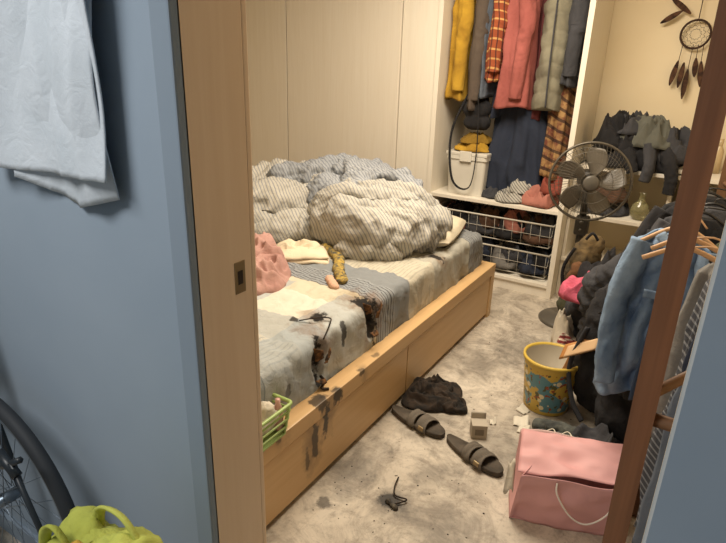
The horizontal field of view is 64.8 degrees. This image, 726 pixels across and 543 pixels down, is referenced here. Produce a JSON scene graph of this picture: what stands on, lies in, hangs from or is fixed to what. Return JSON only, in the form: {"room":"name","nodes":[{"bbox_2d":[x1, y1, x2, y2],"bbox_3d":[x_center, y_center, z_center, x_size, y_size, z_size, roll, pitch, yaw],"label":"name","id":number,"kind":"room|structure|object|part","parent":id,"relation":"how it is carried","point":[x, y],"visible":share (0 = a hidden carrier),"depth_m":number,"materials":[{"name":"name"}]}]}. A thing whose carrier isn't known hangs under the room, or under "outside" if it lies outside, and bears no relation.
{"room":"hallway","nodes":[
{"label":"hallway","id":0,"kind":"room"},
{"bbox_2d":[0,0,198,542],"bbox_3d":[-1.865,-0.495,2.021,3.705,2.600,0.140,14,24,29],"label":"wall","id":1,"kind":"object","parent":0,"point":[91,362],"visible":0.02,"depth_m":1.34,"materials":[{"name":"blue paint"}]},
{"bbox_2d":[0,509,37,542],"bbox_3d":[-1.955,0.708,2.410,3.678,0.070,0.015,14,24,29],"label":"baseboard","id":2,"kind":"structure","parent":1,"relation":"attached to","point":[26,537],"depth_m":1.97,"materials":[{"name":"blue paint"}]},
{"bbox_2d":[0,0,119,207],"bbox_3d":[-0.663,-0.525,1.088,0.600,0.813,0.066,14,24,29],"label":"hanging towel","id":3,"kind":"object","parent":1,"relation":"hanging from","point":[53,131],"visible":1,"depth_m":1.12,"materials":[{"name":"fabric"}]},
{"bbox_2d":[177,0,266,542],"bbox_3d":[-0.304,0.103,1.215,0.067,2.140,0.166,14,24,29],"label":"door frame","id":4,"kind":"structure","parent":1,"relation":"attached to","point":[210,30],"depth_m":1.14,"materials":[{"name":"brown wood"}]},
{"bbox_2d":[148,0,219,542],"bbox_3d":[-0.342,0.129,1.142,0.049,2.140,0.025,14,24,29],"label":"door trim","id":5,"kind":"structure","parent":4,"relation":"attached to","point":[163,14],"depth_m":1.06,"materials":[{"name":"blue paint"}]},
{"bbox_2d":[234,260,245,294],"bbox_3d":[-0.256,0.012,1.191,0.002,0.070,0.030,14,24,29],"label":"strike plate","id":6,"kind":"object","parent":4,"relation":"attached to","point":[238,266],"visible":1,"depth_m":1.19,"materials":[{"name":"gold metal"}]},
{"bbox_2d":[238,270,242,284],"bbox_3d":[-0.255,0.012,1.190,0.001,0.030,0.014,14,24,29],"label":"strike hole","id":7,"kind":"object","parent":6,"relation":"attached to","point":[240,273],"depth_m":1.19,"materials":[{"name":"black"}]},
{"bbox_2d":[0,286,650,542],"bbox_3d":[-0.653,0.753,2.584,5.900,0.060,6.220,14,24,29],"label":"floor","id":8,"kind":"structure","parent":0,"point":[482,369],"depth_m":2.35,"materials":[{"name":"beige carpet"}]},
{"bbox_2d":[0,398,75,542],"bbox_3d":[-1.482,0.415,1.797,1.740,1.065,0.242,14,24,29],"label":"bicycle","id":9,"kind":"object","parent":8,"relation":"on","point":[50,475],"visible":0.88,"depth_m":1.46,"materials":[{"name":"rubber"}]},
{"bbox_2d":[257,228,495,525],"bbox_3d":[-0.523,0.169,3.198,1.760,0.608,2.432,14,24,29],"label":"bed","id":10,"kind":"object","parent":8,"relation":"on","point":[343,356],"visible":0.27,"depth_m":2.52,"materials":[{"name":"brown wood"}]},
{"bbox_2d":[255,232,290,295],"bbox_3d":[-0.520,-0.060,2.780,0.338,0.175,0.541,-1,21,-7],"label":"garment","id":11,"kind":"object","parent":10,"relation":"on","point":[273,272],"visible":0.6,"depth_m":2.72,"materials":[{"name":"fabric"}]},
{"bbox_2d":[261,393,292,451],"bbox_3d":[-0.343,0.510,1.925,0.124,0.138,0.214,14,24,29],"label":"plastic basket","id":12,"kind":"object","parent":10,"relation":"on","point":[274,427],"visible":0.51,"depth_m":1.93,"materials":[{"name":"green plastic"}]},
{"bbox_2d":[273,398,283,430],"bbox_3d":[-0.293,0.491,1.973,0.036,0.121,0.036,14,24,29],"label":"bottle","id":13,"kind":"object","parent":12,"relation":"on","point":[277,406],"depth_m":1.95,"materials":[{"name":"pink plastic"}]},
{"bbox_2d":[276,238,328,264],"bbox_3d":[-0.335,-0.116,3.074,0.308,0.092,0.280,1,21,-3],"label":"towel","id":14,"kind":"object","parent":10,"relation":"on","point":[304,251],"visible":0.94,"depth_m":3.02,"materials":[{"name":"fabric"}]},
{"bbox_2d":[325,275,339,289],"bbox_3d":[-0.145,0.055,2.696,0.049,0.039,0.152,-5,22,-17],"label":"sock","id":15,"kind":"object","parent":10,"relation":"on","point":[333,285],"visible":1,"depth_m":2.66,"materials":[{"name":"fabric"}]},
{"bbox_2d":[321,243,347,284],"bbox_3d":[-0.134,-0.048,2.951,0.104,0.054,0.537,-3,21,-13],"label":"patterned scarf","id":16,"kind":"object","parent":10,"relation":"on","point":[338,268],"visible":0.91,"depth_m":2.89,"materials":[{"name":"yellow fabric"}]},
{"bbox_3d":[-0.102,0.648,2.367,0.022,0.262,1.165,14,24,29],"label":"drawer","id":17,"kind":"part","parent":10,"relation":"part of","materials":[{"name":"brown wood"}]},
{"bbox_2d":[252,154,450,260],"bbox_3d":[-0.236,-0.452,3.488,1.580,0.426,1.208,14,24,29],"label":"duvet","id":18,"kind":"object","parent":10,"relation":"on","point":[374,209],"visible":0.86,"depth_m":3.22,"materials":[{"name":"fabric"}]},
{"bbox_3d":[-0.519,0.040,3.146,1.633,0.315,2.354,14,24,29],"label":"mattress","id":19,"kind":"part","parent":10,"relation":"part of","materials":[{"name":"white fabric"}]},
{"bbox_3d":[0.193,0.317,2.778,0.075,0.069,2.432,14,24,29],"label":"rail","id":20,"kind":"part","parent":10,"relation":"part of","materials":[{"name":"brown wood"}]},
{"bbox_3d":[0.511,0.317,3.298,0.022,0.262,1.144,14,24,29],"label":"drawer","id":21,"kind":"part","parent":10,"relation":"part of","materials":[{"name":"brown wood"}]},
{"bbox_2d":[438,215,465,246],"bbox_3d":[0.417,-0.264,3.503,0.363,0.115,0.561,10,22,20],"label":"pillow","id":22,"kind":"object","parent":10,"relation":"on","point":[457,223],"visible":0.33,"depth_m":3.38,"materials":[{"name":"beige fabric"}]},
{"bbox_3d":[0.814,0.147,3.793,0.074,0.310,0.055,14,24,29],"label":"foot post","id":23,"kind":"part","parent":10,"relation":"part of","materials":[{"name":"brown wood"}]},
{"bbox_2d":[385,476,406,510],"bbox_3d":[0.143,0.865,2.233,0.081,0.022,0.178,10,22,22],"label":"cable","id":24,"kind":"object","parent":8,"relation":"on","point":[388,501],"visible":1,"depth_m":2.19,"materials":[{"name":"plastic"}]},
{"bbox_2d":[392,405,444,438],"bbox_3d":[0.254,0.684,2.667,0.114,0.064,0.305,-17,28,-41],"label":"slipper","id":25,"kind":"object","parent":8,"relation":"on","point":[417,419],"visible":1,"depth_m":2.63,"materials":[{"name":"leather"}]},
{"bbox_2d":[246,0,614,299],"bbox_3d":[0.056,-1.403,4.767,3.485,2.480,0.580,14,24,29],"label":"wardrobe","id":26,"kind":"object","parent":8,"relation":"on","point":[364,79],"visible":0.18,"depth_m":4.41,"materials":[{"name":"beige wood"}]},
{"bbox_3d":[-1.103,-1.598,5.117,1.095,2.370,0.030,14,24,29],"label":"sliding door","id":27,"kind":"part","parent":26,"relation":"part of","materials":[{"name":"brown wood"}]},
{"bbox_3d":[-0.181,-1.371,4.591,1.055,2.370,0.030,14,24,29],"label":"sliding door","id":28,"kind":"part","parent":26,"relation":"part of","materials":[{"name":"brown wood"}]},
{"bbox_3d":[0.398,-1.195,4.286,0.282,2.450,0.028,14,24,29],"label":"fixed panel","id":29,"kind":"part","parent":26,"relation":"part of","materials":[{"name":"white wood"}]},
{"bbox_2d":[445,0,475,100],"bbox_3d":[0.735,-1.705,4.120,0.201,0.904,0.364,14,24,29],"label":"jacket","id":30,"kind":"object","parent":26,"relation":"hanging from","point":[463,10],"visible":0.83,"depth_m":4.03,"materials":[{"name":"fabric"}]},
{"bbox_2d":[446,149,490,196],"bbox_3d":[0.846,-0.779,4.393,0.320,0.329,0.370,14,24,29],"label":"storage box","id":31,"kind":"object","parent":26,"relation":"on","point":[462,162],"visible":0.62,"depth_m":4.25,"materials":[{"name":"plastic"}]},
{"bbox_3d":[0.853,-0.913,4.347,0.320,0.025,0.360,14,24,29],"label":"lid","id":32,"kind":"part","parent":31,"relation":"part of","materials":[{"name":"plastic"}]},
{"bbox_2d":[454,131,491,152],"bbox_3d":[0.836,-0.982,4.297,0.299,0.130,0.277,15,25,32],"label":"clothes","id":33,"kind":"object","parent":31,"relation":"on","point":[468,141],"visible":0.94,"depth_m":4.22,"materials":[{"name":"yellow fabric"}]},
{"bbox_2d":[448,94,491,189],"bbox_3d":[0.798,-0.977,4.239,0.249,0.711,0.234,14,24,29],"label":"shoulder bag","id":34,"kind":"object","parent":26,"relation":"hanging from","point":[478,119],"visible":0.94,"depth_m":4.16,"materials":[{"name":"fabric"}]},
{"bbox_2d":[466,0,489,110],"bbox_3d":[0.862,-1.655,4.082,0.162,0.964,0.378,14,24,29],"label":"coat","id":35,"kind":"object","parent":26,"relation":"hanging from","point":[481,18],"visible":0.68,"depth_m":3.96,"materials":[{"name":"fabric"}]},
{"bbox_2d":[479,0,494,98],"bbox_3d":[0.929,-1.683,4.035,0.128,0.874,0.347,14,24,29],"label":"shirt","id":36,"kind":"object","parent":26,"relation":"hanging from","point":[486,90],"visible":0.38,"depth_m":4.00,"materials":[{"name":"fabric"}]},
{"bbox_2d":[432,185,559,214],"bbox_3d":[1.076,-0.577,4.382,0.965,0.025,0.560,14,24,29],"label":"shelf","id":37,"kind":"object","parent":26,"relation":"attached to","point":[441,190],"depth_m":4.19,"materials":[{"name":"white wood"}]},
{"bbox_2d":[490,82,502,118],"bbox_3d":[1.036,-1.620,4.075,0.137,1.014,0.325,14,24,29],"label":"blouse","id":38,"kind":"object","parent":26,"relation":"hanging from","point":[495,113],"visible":0.12,"depth_m":4.12,"materials":[{"name":"fabric"}]},
{"bbox_2d":[484,0,509,82],"bbox_3d":[0.960,-1.702,3.931,0.157,0.764,0.371,14,24,29],"label":"plaid shirt","id":39,"kind":"object","parent":26,"relation":"hanging from","point":[494,53],"visible":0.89,"depth_m":3.83,"materials":[{"name":"fabric"}]},
{"bbox_2d":[441,198,556,248],"bbox_3d":[1.071,-0.416,4.415,0.980,0.228,0.478,14,24,29],"label":"wire basket","id":40,"kind":"object","parent":26,"relation":"in","point":[539,229],"visible":0.93,"depth_m":4.23,"materials":[{"name":"white metal"}]},
{"bbox_3d":[0.203,-1.470,4.999,3.480,2.450,0.015,14,24,29],"label":"panel","id":41,"kind":"part","parent":26,"relation":"part of","materials":[{"name":"white wood"}]},
{"bbox_2d":[480,233,552,278],"bbox_3d":[1.059,-0.199,4.498,0.986,0.223,0.480,14,24,29],"label":"wire basket","id":42,"kind":"object","parent":26,"relation":"on","point":[533,260],"visible":0.51,"depth_m":4.26,"materials":[{"name":"white metal"}]},
{"bbox_2d":[486,107,547,190],"bbox_3d":[1.198,-1.328,4.050,0.600,1.534,0.368,14,24,29],"label":"skirt","id":43,"kind":"object","parent":26,"relation":"hanging from","point":[516,146],"visible":0.45,"depth_m":4.10,"materials":[{"name":"fabric"}]},
{"bbox_2d":[493,0,542,109],"bbox_3d":[1.081,-1.592,3.889,0.278,0.934,0.376,14,24,29],"label":"hoodie","id":44,"kind":"object","parent":26,"relation":"hanging from","point":[515,86],"visible":0.95,"depth_m":3.81,"materials":[{"name":"fabric"}]},
{"bbox_2d":[494,267,547,288],"bbox_3d":[1.060,-0.067,4.574,0.965,0.025,0.560,14,24,29],"label":"shelf","id":45,"kind":"object","parent":26,"relation":"attached to","point":[500,275],"depth_m":4.25,"materials":[{"name":"white wood"}]},
{"bbox_2d":[481,175,562,208],"bbox_3d":[1.151,-0.628,4.148,0.607,0.231,0.302,14,24,29],"label":"folded clothes","id":46,"kind":"object","parent":26,"relation":"on","point":[520,192],"visible":0.84,"depth_m":4.07,"materials":[{"name":"fabric"}]},
{"bbox_2d":[531,0,546,120],"bbox_3d":[1.264,-1.560,3.934,0.129,1.014,0.325,14,24,29],"label":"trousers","id":47,"kind":"object","parent":26,"relation":"hanging from","point":[535,114],"visible":0.22,"depth_m":3.84,"materials":[{"name":"fabric"}]},
{"bbox_2d":[531,0,571,111],"bbox_3d":[1.287,-1.544,3.778,0.257,0.932,0.287,4,21,5],"label":"vest","id":48,"kind":"object","parent":26,"relation":"hanging from","point":[547,90],"visible":0.71,"depth_m":3.72,"materials":[{"name":"grey fabric"}]},
{"bbox_2d":[539,85,576,180],"bbox_3d":[1.393,-1.335,3.887,0.201,1.394,0.317,8,21,16],"label":"dress","id":49,"kind":"object","parent":26,"relation":"hanging from","point":[556,142],"visible":0.37,"depth_m":3.93,"materials":[{"name":"fabric"}]},
{"bbox_2d":[559,0,590,87],"bbox_3d":[1.401,-1.604,3.721,0.171,0.774,0.376,14,24,29],"label":"jacket","id":50,"kind":"object","parent":26,"relation":"hanging from","point":[579,11],"visible":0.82,"depth_m":3.61,"materials":[{"name":"fabric"}]},
{"bbox_3d":[1.519,-1.028,3.933,0.035,2.450,0.575,14,24,29],"label":"panel","id":51,"kind":"part","parent":26,"relation":"part of","materials":[{"name":"white wood"}]},
{"bbox_2d":[401,372,467,413],"bbox_3d":[0.359,0.590,2.860,0.325,0.100,0.257,4,21,5],"label":"garment","id":52,"kind":"object","parent":8,"relation":"on","point":[429,393],"visible":0.99,"depth_m":2.81,"materials":[{"name":"fabric"}]},
{"bbox_2d":[334,342,571,542],"bbox_3d":[0.638,0.671,2.819,0.731,0.003,2.151,14,24,29],"label":"debris","id":53,"kind":"object","parent":8,"relation":"on","point":[489,342],"visible":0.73,"depth_m":2.26,"materials":[{"name":"fabric"}]},
{"bbox_2d":[446,434,503,477],"bbox_3d":[0.475,0.771,2.453,0.114,0.064,0.305,-13,25,-34],"label":"slipper","id":54,"kind":"object","parent":8,"relation":"on","point":[474,453],"visible":1,"depth_m":2.41,"materials":[{"name":"leather"}]},
{"bbox_2d":[469,412,487,438],"bbox_3d":[0.526,0.700,2.596,0.070,0.100,0.066,3,21,2],"label":"carton","id":55,"kind":"object","parent":8,"relation":"on","point":[478,427],"visible":1,"depth_m":2.58,"materials":[{"name":"beige cardboard"}]},
{"bbox_2d":[489,403,529,431],"bbox_3d":[0.758,0.721,2.665,0.249,0.026,0.259,-11,24,-31],"label":"paper scraps","id":56,"kind":"object","parent":8,"relation":"on","point":[522,422],"visible":0.67,"depth_m":2.71,"materials":[{"name":"white paper"}]},
{"bbox_2d":[523,342,581,416],"bbox_3d":[0.917,0.535,2.815,0.278,0.278,0.278,14,24,29],"label":"bucket","id":57,"kind":"object","parent":8,"relation":"on","point":[545,393],"visible":0.87,"depth_m":2.75,"materials":[{"name":"plastic"}]},
{"bbox_2d":[559,338,597,368],"bbox_3d":[0.982,0.448,2.692,0.136,0.416,0.239,-13,25,-34],"label":"wooden hanger","id":58,"kind":"object","parent":57,"relation":"in","point":[587,345],"visible":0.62,"depth_m":2.62,"materials":[{"name":"brown wood"}]},
{"bbox_3d":[0.979,0.494,2.796,0.037,0.256,0.107,-5,22,-17],"label":"handle","id":59,"kind":"part","parent":58,"relation":"part of","materials":[{"name":"brown wood"}]},
{"bbox_2d":[531,418,579,437],"bbox_3d":[0.878,0.727,2.572,0.248,0.083,0.163,14,24,29],"label":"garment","id":60,"kind":"object","parent":8,"relation":"on","point":[561,427],"visible":0.3,"depth_m":2.59,"materials":[{"name":"fabric"}]},
{"bbox_2d":[503,428,622,535],"bbox_3d":[0.753,0.789,2.126,0.453,0.278,0.251,6,21,11],"label":"paper bag","id":61,"kind":"object","parent":8,"relation":"on","point":[555,480],"visible":0.73,"depth_m":2.08,"materials":[{"name":"pink paper"}]},
{"bbox_3d":[0.773,0.827,2.014,0.197,0.147,0.024,6,21,11],"label":"rope handle","id":62,"kind":"part","parent":61,"relation":"part of","materials":[{"name":"white fabric"}]},
{"bbox_2d":[551,246,612,344],"bbox_3d":[1.347,0.235,3.095,0.571,0.660,0.451,14,24,29],"label":"laundry","id":63,"kind":"object","parent":8,"relation":"on","point":[565,328],"visible":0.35,"depth_m":3.14,"materials":[{"name":"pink fabric"}]},
{"bbox_2d":[555,232,604,318],"bbox_3d":[1.299,0.070,3.381,0.257,0.682,0.288,14,24,29],"label":"backpack","id":64,"kind":"object","parent":63,"relation":"on","point":[590,248],"visible":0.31,"depth_m":3.25,"materials":[{"name":"fabric"}]},
{"bbox_2d":[576,253,621,340],"bbox_3d":[1.279,0.205,2.904,0.357,0.725,0.384,14,24,29],"label":"jacket","id":65,"kind":"object","parent":63,"relation":"on","point":[593,281],"visible":0.12,"depth_m":2.77,"materials":[{"name":"grey fabric"}]},
{"bbox_2d":[538,141,632,327],"bbox_3d":[1.331,-0.223,3.582,0.426,1.181,0.361,-2,21,-11],"label":"pedestal fan","id":66,"kind":"object","parent":8,"relation":"on","point":[588,181],"visible":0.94,"depth_m":3.40,"materials":[{"name":"grey plastic"}]},
{"bbox_3d":[1.263,-0.455,3.460,0.137,0.166,0.058,7,17,14],"label":"blade","id":67,"kind":"part","parent":66,"relation":"part of","materials":[{"name":"grey plastic"}]},
{"bbox_3d":[1.251,-0.607,3.420,0.177,0.114,0.058,7,17,14],"label":"blade","id":68,"kind":"part","parent":66,"relation":"part of","materials":[{"name":"grey plastic"}]},
{"bbox_3d":[1.383,-0.564,3.513,0.130,0.130,0.130,7,17,14],"label":"motor","id":69,"kind":"part","parent":66,"relation":"part of","materials":[{"name":"plastic"}]},
{"bbox_2d":[548,141,632,220],"bbox_3d":[1.353,-0.535,3.410,0.476,0.476,0.155,7,17,14],"label":"grille","id":70,"kind":"object","parent":66,"relation":"attached to","point":[588,181],"depth_m":3.39,"materials":[{"name":"metal"}]},
{"bbox_3d":[1.370,-0.641,3.368,0.040,0.169,0.131,-16,27,-39],"label":"blade","id":71,"kind":"part","parent":66,"relation":"part of","materials":[{"name":"grey plastic"}]},
{"bbox_3d":[1.414,-0.423,3.425,0.145,0.160,0.058,7,17,14],"label":"blade","id":72,"kind":"part","parent":66,"relation":"part of","materials":[{"name":"plastic"}]},
{"bbox_3d":[1.467,-0.545,3.375,0.167,0.130,0.058,7,17,14],"label":"blade","id":73,"kind":"part","parent":66,"relation":"part of","materials":[{"name":"grey plastic"}]},
{"bbox_2d":[566,277,631,441],"bbox_3d":[1.180,0.372,2.599,0.440,0.742,0.477,14,24,29],"label":"duffel bag","id":74,"kind":"object","parent":8,"relation":"on","point":[613,411],"visible":0.29,"depth_m":2.61,"materials":[{"name":"fabric"}]},
{"bbox_2d":[572,423,639,516],"bbox_3d":[1.004,0.766,2.349,0.266,0.168,0.469,7,21,13],"label":"rag","id":75,"kind":"object","parent":8,"relation":"on","point":[599,433],"visible":0.2,"depth_m":2.47,"materials":[{"name":"grey fabric"}]},
{"bbox_2d":[555,159,721,293],"bbox_3d":[2.147,-0.194,3.894,1.412,0.955,0.450,14,24,29],"label":"wall shelving","id":76,"kind":"object","parent":8,"relation":"on","point":[569,237],"visible":0.2,"depth_m":4.01,"materials":[{"name":"white wood"}]},
{"bbox_3d":[1.562,-0.342,4.239,0.022,0.955,0.430,14,24,29],"label":"panel","id":77,"kind":"part","parent":76,"relation":"part of","materials":[{"name":"white wood"}]},
{"bbox_3d":[2.142,-0.011,3.962,1.410,0.025,0.450,14,24,29],"label":"shelf","id":78,"kind":"part","parent":76,"relation":"part of","materials":[{"name":"white wood"}]},
{"bbox_3d":[2.152,-0.320,3.846,1.410,0.025,0.450,14,24,29],"label":"shelf","id":79,"kind":"part","parent":76,"relation":"part of","materials":[{"name":"white wood"}]},
{"bbox_2d":[585,109,690,195],"bbox_3d":[1.888,-0.808,3.788,0.760,0.486,0.450,14,24,29],"label":"heap","id":80,"kind":"object","parent":76,"relation":"on","point":[648,142],"visible":0.85,"depth_m":3.68,"materials":[{"name":"black fabric"}]},
{"bbox_2d":[630,192,649,220],"bbox_3d":[1.864,-0.437,3.838,0.124,0.180,0.124,14,24,29],"label":"glass vase","id":81,"kind":"object","parent":76,"relation":"on","point":[639,210],"visible":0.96,"depth_m":3.81,"materials":[{"name":"green glass"}]},
{"bbox_3d":[2.172,-0.634,3.746,1.410,0.025,0.410,14,24,29],"label":"shelf","id":82,"kind":"part","parent":76,"relation":"part of","materials":[{"name":"white wood"}]},
{"bbox_2d":[588,186,725,216],"bbox_3d":[2.075,-0.465,3.813,1.166,0.256,0.316,13,23,28],"label":"garment","id":83,"kind":"object","parent":76,"relation":"on","point":[623,211],"visible":0.2,"depth_m":3.91,"materials":[{"name":"grey fabric"}]},
{"bbox_3d":[2.064,-0.207,3.957,0.020,0.930,0.430,14,24,29],"label":"panel","id":84,"kind":"part","parent":76,"relation":"part of","materials":[{"name":"white wood"}]},
{"bbox_2d":[712,139,724,173],"bbox_3d":[2.339,-0.741,3.692,0.290,0.220,0.060,14,24,29],"label":"toiletry bottles","id":85,"kind":"object","parent":76,"relation":"on","point":[720,152],"visible":0.4,"depth_m":3.69},
{"bbox_2d":[602,0,725,542],"bbox_3d":[1.183,-0.107,1.743,0.366,2.250,2.240,14,24,29],"label":"clothes rack","id":86,"kind":"object","parent":8,"relation":"on","point":[710,111],"visible":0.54,"depth_m":0.87,"materials":[{"name":"brown wood"}]},
{"bbox_2d":[593,219,717,399],"bbox_3d":[1.066,0.131,2.060,0.350,0.742,0.314,14,24,29],"label":"denim jacket","id":87,"kind":"object","parent":86,"relation":"hanging from","point":[625,317],"visible":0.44,"depth_m":2.05,"materials":[{"name":"fabric"}]},
{"bbox_3d":[1.104,0.140,2.161,0.299,0.655,0.102,14,24,29],"label":"panel","id":88,"kind":"part","parent":87,"relation":"part of","materials":[{"name":"fabric"}]},
{"bbox_2d":[631,366,687,542],"bbox_3d":[0.791,0.389,1.340,0.163,0.705,0.186,0,21,-5],"label":"overshirt","id":89,"kind":"object","parent":86,"relation":"hanging from","point":[646,502],"visible":0.09,"depth_m":1.41,"materials":[{"name":"fabric"}]},
{"bbox_2d":[593,207,725,401],"bbox_3d":[1.224,0.143,2.271,0.453,0.835,0.207,10,22,21],"label":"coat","id":90,"kind":"object","parent":86,"relation":"hanging from","point":[715,226],"visible":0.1,"depth_m":2.09,"materials":[{"name":"fabric"}]},
{"bbox_2d":[605,198,725,297],"bbox_3d":[1.310,0.106,2.449,0.508,0.884,0.213,11,22,22],"label":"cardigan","id":91,"kind":"object","parent":86,"relation":"hanging from","point":[721,215],"visible":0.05,"depth_m":2.26,"materials":[{"name":"fabric"}]},
{"bbox_2d":[633,278,710,527],"bbox_3d":[0.993,0.414,1.718,0.186,1.004,0.157,14,24,29],"label":"striped shirt","id":92,"kind":"object","parent":86,"relation":"hanging from","point":[692,325],"visible":0.15,"depth_m":1.77,"materials":[{"name":"fabric"}]},
{"bbox_2d":[618,187,725,261],"bbox_3d":[1.415,0.060,2.651,0.570,0.935,0.266,14,24,29],"label":"black parka","id":93,"kind":"object","parent":86,"relation":"hanging from","point":[666,210],"visible":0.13,"depth_m":2.52,"materials":[{"name":"fabric"}]},
{"bbox_2d":[654,334,695,466],"bbox_3d":[0.874,0.504,1.540,0.171,1.054,0.163,2,21,0],"label":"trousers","id":94,"kind":"object","parent":86,"relation":"hanging from","point":[687,357],"visible":0.02,"depth_m":1.44,"materials":[{"name":"fabric"}]},
{"bbox_2d":[642,237,720,262],"bbox_3d":[0.859,-0.052,1.492,0.254,0.067,0.143,8,22,16],"label":"wooden hangers","id":95,"kind":"object","parent":86,"relation":"hanging from","point":[699,241],"visible":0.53,"depth_m":1.47,"materials":[{"name":"brown wood"}]},
{"bbox_2d":[651,255,716,435],"bbox_3d":[1.115,0.254,1.798,0.193,0.714,0.228,-8,23,-24],"label":"hoodie","id":96,"kind":"object","parent":86,"relation":"hanging from","point":[702,275],"visible":0.17,"depth_m":1.80,"materials":[{"name":"fabric"}]},
{"bbox_3d":[1.676,0.006,2.833,0.040,1.300,0.040,14,24,29],"label":"post","id":97,"kind":"part","parent":86,"relation":"part of","materials":[{"name":"brown wood"}]},
{"bbox_3d":[-0.519,1.003,1.235,0.340,0.430,0.260,14,24,29],"label":"wooden stool","id":98,"kind":"object","parent":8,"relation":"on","visible":0},
{"bbox_2d":[38,505,161,542],"bbox_3d":[-0.489,0.618,1.088,0.348,0.390,0.241,14,24,29],"label":"shopping bag","id":99,"kind":"object","parent":98,"relation":"on","point":[82,524],"visible":1,"depth_m":1.06,"materials":[{"name":"fabric"}]},
{"bbox_2d":[584,0,725,249],"bbox_3d":[1.005,-1.365,4.574,5.900,2.600,0.080,14,24,29],"label":"wall","id":100,"kind":"structure","parent":0,"point":[642,52],"depth_m":3.89,"materials":[{"name":"beige paint"}]},
{"bbox_2d":[660,0,717,98],"bbox_3d":[2.133,-1.451,3.714,0.422,0.634,0.049,14,24,29],"label":"dreamcatcher","id":101,"kind":"object","parent":100,"relation":"attached to","point":[679,4],"visible":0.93,"depth_m":3.71,"materials":[{"name":"fabric"}]},
{"bbox_2d":[642,222,725,542],"bbox_3d":[0.963,0.202,0.405,1.274,2.600,0.140,14,24,29],"label":"wall","id":102,"kind":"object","parent":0,"point":[688,505],"visible":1,"depth_m":0.69,"materials":[{"name":"blue paint"}]},
{"bbox_2d":[642,221,725,539],"bbox_3d":[0.714,0.109,0.630,0.594,2.600,0.010,14,24,29],"label":"right inner skin","id":103,"kind":"object","parent":102,"relation":"attached to","point":[725,221],"visible":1,"depth_m":0.81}
]}

